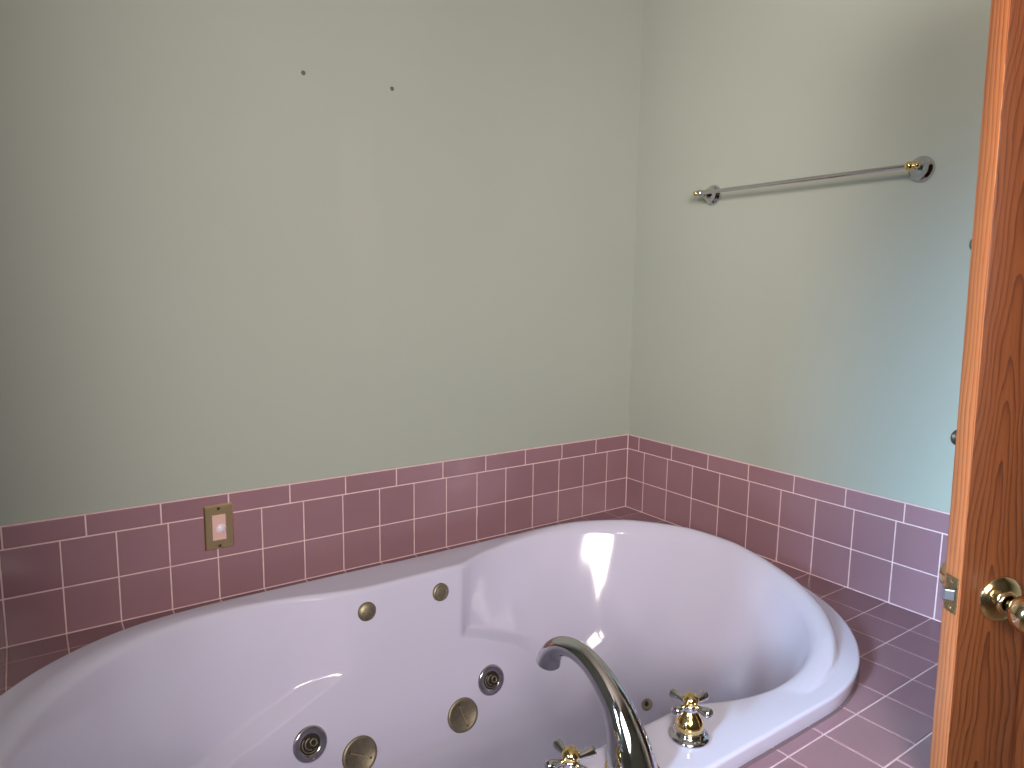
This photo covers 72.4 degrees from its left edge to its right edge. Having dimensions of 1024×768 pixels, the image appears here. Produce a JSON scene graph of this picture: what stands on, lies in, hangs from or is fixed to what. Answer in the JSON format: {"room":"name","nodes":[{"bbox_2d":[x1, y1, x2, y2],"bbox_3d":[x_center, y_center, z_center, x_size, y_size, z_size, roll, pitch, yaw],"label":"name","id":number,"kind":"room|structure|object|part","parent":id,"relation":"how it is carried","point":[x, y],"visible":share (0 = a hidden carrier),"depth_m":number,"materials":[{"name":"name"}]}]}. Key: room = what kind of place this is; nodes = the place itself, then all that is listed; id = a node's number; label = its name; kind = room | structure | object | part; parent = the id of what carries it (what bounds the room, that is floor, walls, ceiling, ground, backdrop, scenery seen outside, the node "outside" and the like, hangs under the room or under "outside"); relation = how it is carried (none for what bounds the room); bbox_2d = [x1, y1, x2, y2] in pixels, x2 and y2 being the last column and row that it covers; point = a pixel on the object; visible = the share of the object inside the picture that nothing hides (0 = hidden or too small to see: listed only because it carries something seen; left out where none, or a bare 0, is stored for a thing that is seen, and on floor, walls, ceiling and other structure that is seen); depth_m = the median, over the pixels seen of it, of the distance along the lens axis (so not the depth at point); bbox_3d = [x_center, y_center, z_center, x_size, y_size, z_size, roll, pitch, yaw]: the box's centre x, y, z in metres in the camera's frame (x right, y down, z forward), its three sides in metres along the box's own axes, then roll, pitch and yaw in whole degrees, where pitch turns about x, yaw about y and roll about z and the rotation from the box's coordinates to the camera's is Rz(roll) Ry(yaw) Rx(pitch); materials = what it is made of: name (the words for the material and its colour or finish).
{"room":"bathroom","nodes":[
{"label":"bathroom","id":0,"kind":"room"},
{"bbox_2d":[0,0,643,525],"bbox_3d":[-0.944,-0.095,1.633,3.506,2.440,0.103,-5,9,-35],"label":"wall","id":1,"kind":"structure","parent":0,"point":[245,244],"depth_m":1.81,"materials":[{"name":"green paint"}]},
{"bbox_2d":[203,502,233,550],"bbox_3d":[-0.740,0.362,1.769,0.070,0.115,0.015,-5,9,-35],"label":"wall switch","id":2,"kind":"object","parent":1,"relation":"attached to","point":[218,519],"visible":1,"depth_m":1.77,"materials":[{"name":"gold metal"}]},
{"bbox_2d":[0,434,627,648],"bbox_3d":[-0.458,0.393,1.986,2.161,0.277,0.006,-5,9,-35],"label":"tile backsplash","id":3,"kind":"structure","parent":1,"relation":"attached to","point":[59,576],"depth_m":1.87,"materials":[{"name":"tile"}]},
{"bbox_2d":[628,0,644,433],"bbox_3d":[0.442,-0.611,2.481,0.003,1.605,0.003,-5,9,-35],"label":"trim","id":4,"kind":"structure","parent":1,"relation":"attached to","point":[644,0],"depth_m":2.48,"materials":[{"name":"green paint"}]},
{"bbox_2d":[629,0,990,512],"bbox_3d":[1.428,-0.006,1.229,0.100,2.440,3.306,-5,9,-35],"label":"wall","id":5,"kind":"structure","parent":0,"point":[815,330],"depth_m":1.95,"materials":[{"name":"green paint"}]},
{"bbox_2d":[626,434,949,621],"bbox_3d":[0.852,0.409,2.008,0.006,0.277,1.471,-5,9,-35],"label":"tile backsplash","id":6,"kind":"structure","parent":5,"relation":"attached to","point":[888,550],"depth_m":2.02,"materials":[{"name":"tile"}]},
{"bbox_2d":[693,156,934,204],"bbox_3d":[0.785,-0.556,1.931,0.077,0.062,0.688,-5,9,-35],"label":"towel bar","id":7,"kind":"object","parent":5,"relation":"attached to","point":[921,168],"visible":1,"depth_m":1.79,"materials":[{"name":"silver metal"}]},
{"bbox_3d":[0.618,-0.594,2.193,0.047,0.062,0.062,-5,9,-35],"label":"post","id":8,"kind":"part","parent":7,"relation":"part of","materials":[{"name":"silver metal"}]},
{"bbox_3d":[0.978,-0.520,1.686,0.047,0.062,0.062,-5,9,-35],"label":"post","id":9,"kind":"part","parent":7,"relation":"part of","materials":[{"name":"silver metal"}]},
{"bbox_2d":[929,0,1023,767],"bbox_3d":[1.041,0.194,1.083,0.774,2.032,0.180,-1,8,-6],"label":"door","id":10,"kind":"structure","parent":5,"relation":"in","point":[978,719],"depth_m":1.03,"materials":[{"name":"brown wood"}]},
{"bbox_3d":[0.728,0.314,1.130,0.058,0.058,0.058,-1,8,-6],"label":"knob","id":11,"kind":"part","parent":10,"relation":"part of","materials":[{"name":"gold metal"}]},
{"bbox_3d":[0.668,0.319,1.063,0.002,0.057,0.025,-1,8,-6],"label":"latch plate","id":12,"kind":"part","parent":10,"relation":"part of","materials":[{"name":"gold metal"}]},
{"bbox_3d":[0.740,0.330,1.010,0.058,0.058,0.058,-1,8,-6],"label":"knob","id":13,"kind":"part","parent":10,"relation":"part of","materials":[{"name":"gold metal"}]},
{"bbox_3d":[0.885,0.667,1.131,0.218,0.613,0.032,-1,8,-6],"label":"panel","id":14,"kind":"part","parent":10,"relation":"part of","materials":[{"name":"brown wood"}]},
{"bbox_3d":[-0.024,1.366,0.397,3.606,0.100,3.506,-5,9,-35],"label":"floor","id":15,"kind":"structure","parent":0,"visible":0},
{"bbox_2d":[0,507,940,767],"bbox_3d":[-0.073,0.885,1.492,2.161,0.560,1.354,-5,9,-35],"label":"tub deck","id":16,"kind":"object","parent":15,"relation":"on","point":[887,722],"visible":0.26,"depth_m":1.48,"materials":[{"name":"tile"}]},
{"bbox_2d":[0,520,859,767],"bbox_3d":[-0.088,0.764,1.515,1.872,0.564,1.066,-5,9,-35],"label":"bathtub","id":17,"kind":"object","parent":16,"relation":"in","point":[425,661],"depth_m":1.78,"materials":[{"name":"white plastic"}]},
{"bbox_3d":[0.067,0.564,1.041,0.038,0.018,0.018,-3,9,-27],"label":"arm","id":18,"kind":"part","parent":17,"relation":"part of","materials":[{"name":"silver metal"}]},
{"bbox_3d":[0.077,0.559,1.073,0.018,0.018,0.038,-3,9,-27],"label":"arm","id":19,"kind":"part","parent":17,"relation":"part of","materials":[{"name":"silver metal"}]},
{"bbox_3d":[0.088,0.585,1.055,0.070,0.081,0.070,3,8,17],"label":"faucet handle","id":20,"kind":"part","parent":17,"relation":"part of","materials":[{"name":"metal"}]},
{"bbox_3d":[0.100,0.565,1.030,0.018,0.018,0.038,-3,9,-27],"label":"arm","id":21,"kind":"part","parent":17,"relation":"part of","materials":[{"name":"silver metal"}]},
{"bbox_3d":[0.110,0.561,1.063,0.038,0.018,0.018,-3,9,-27],"label":"arm","id":22,"kind":"part","parent":17,"relation":"part of","materials":[{"name":"silver metal"}]},
{"bbox_2d":[536,636,659,767],"bbox_3d":[0.138,0.532,1.184,0.089,0.169,0.283,-5,9,-35],"label":"tub spout","id":23,"kind":"object","parent":17,"relation":"attached to","point":[628,743],"visible":1,"depth_m":1.12,"materials":[{"name":"silver metal"}]},
{"bbox_3d":[0.290,0.543,1.216,0.018,0.018,0.038,-5,10,-38],"label":"arm","id":24,"kind":"part","parent":17,"relation":"part of","materials":[{"name":"silver metal"}]},
{"bbox_3d":[0.286,0.548,1.182,0.038,0.018,0.018,-5,10,-38],"label":"arm","id":25,"kind":"part","parent":17,"relation":"part of","materials":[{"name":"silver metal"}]},
{"bbox_3d":[0.305,0.568,1.200,0.069,0.081,0.069,2,8,7],"label":"faucet handle","id":26,"kind":"part","parent":17,"relation":"part of","materials":[{"name":"gold metal"}]},
{"bbox_3d":[0.325,0.544,1.212,0.038,0.018,0.018,-5,10,-38],"label":"arm","id":27,"kind":"part","parent":17,"relation":"part of","materials":[{"name":"silver metal"}]},
{"bbox_3d":[0.321,0.549,1.178,0.018,0.018,0.038,-5,10,-38],"label":"arm","id":28,"kind":"part","parent":17,"relation":"part of","materials":[{"name":"silver metal"}]}
]}

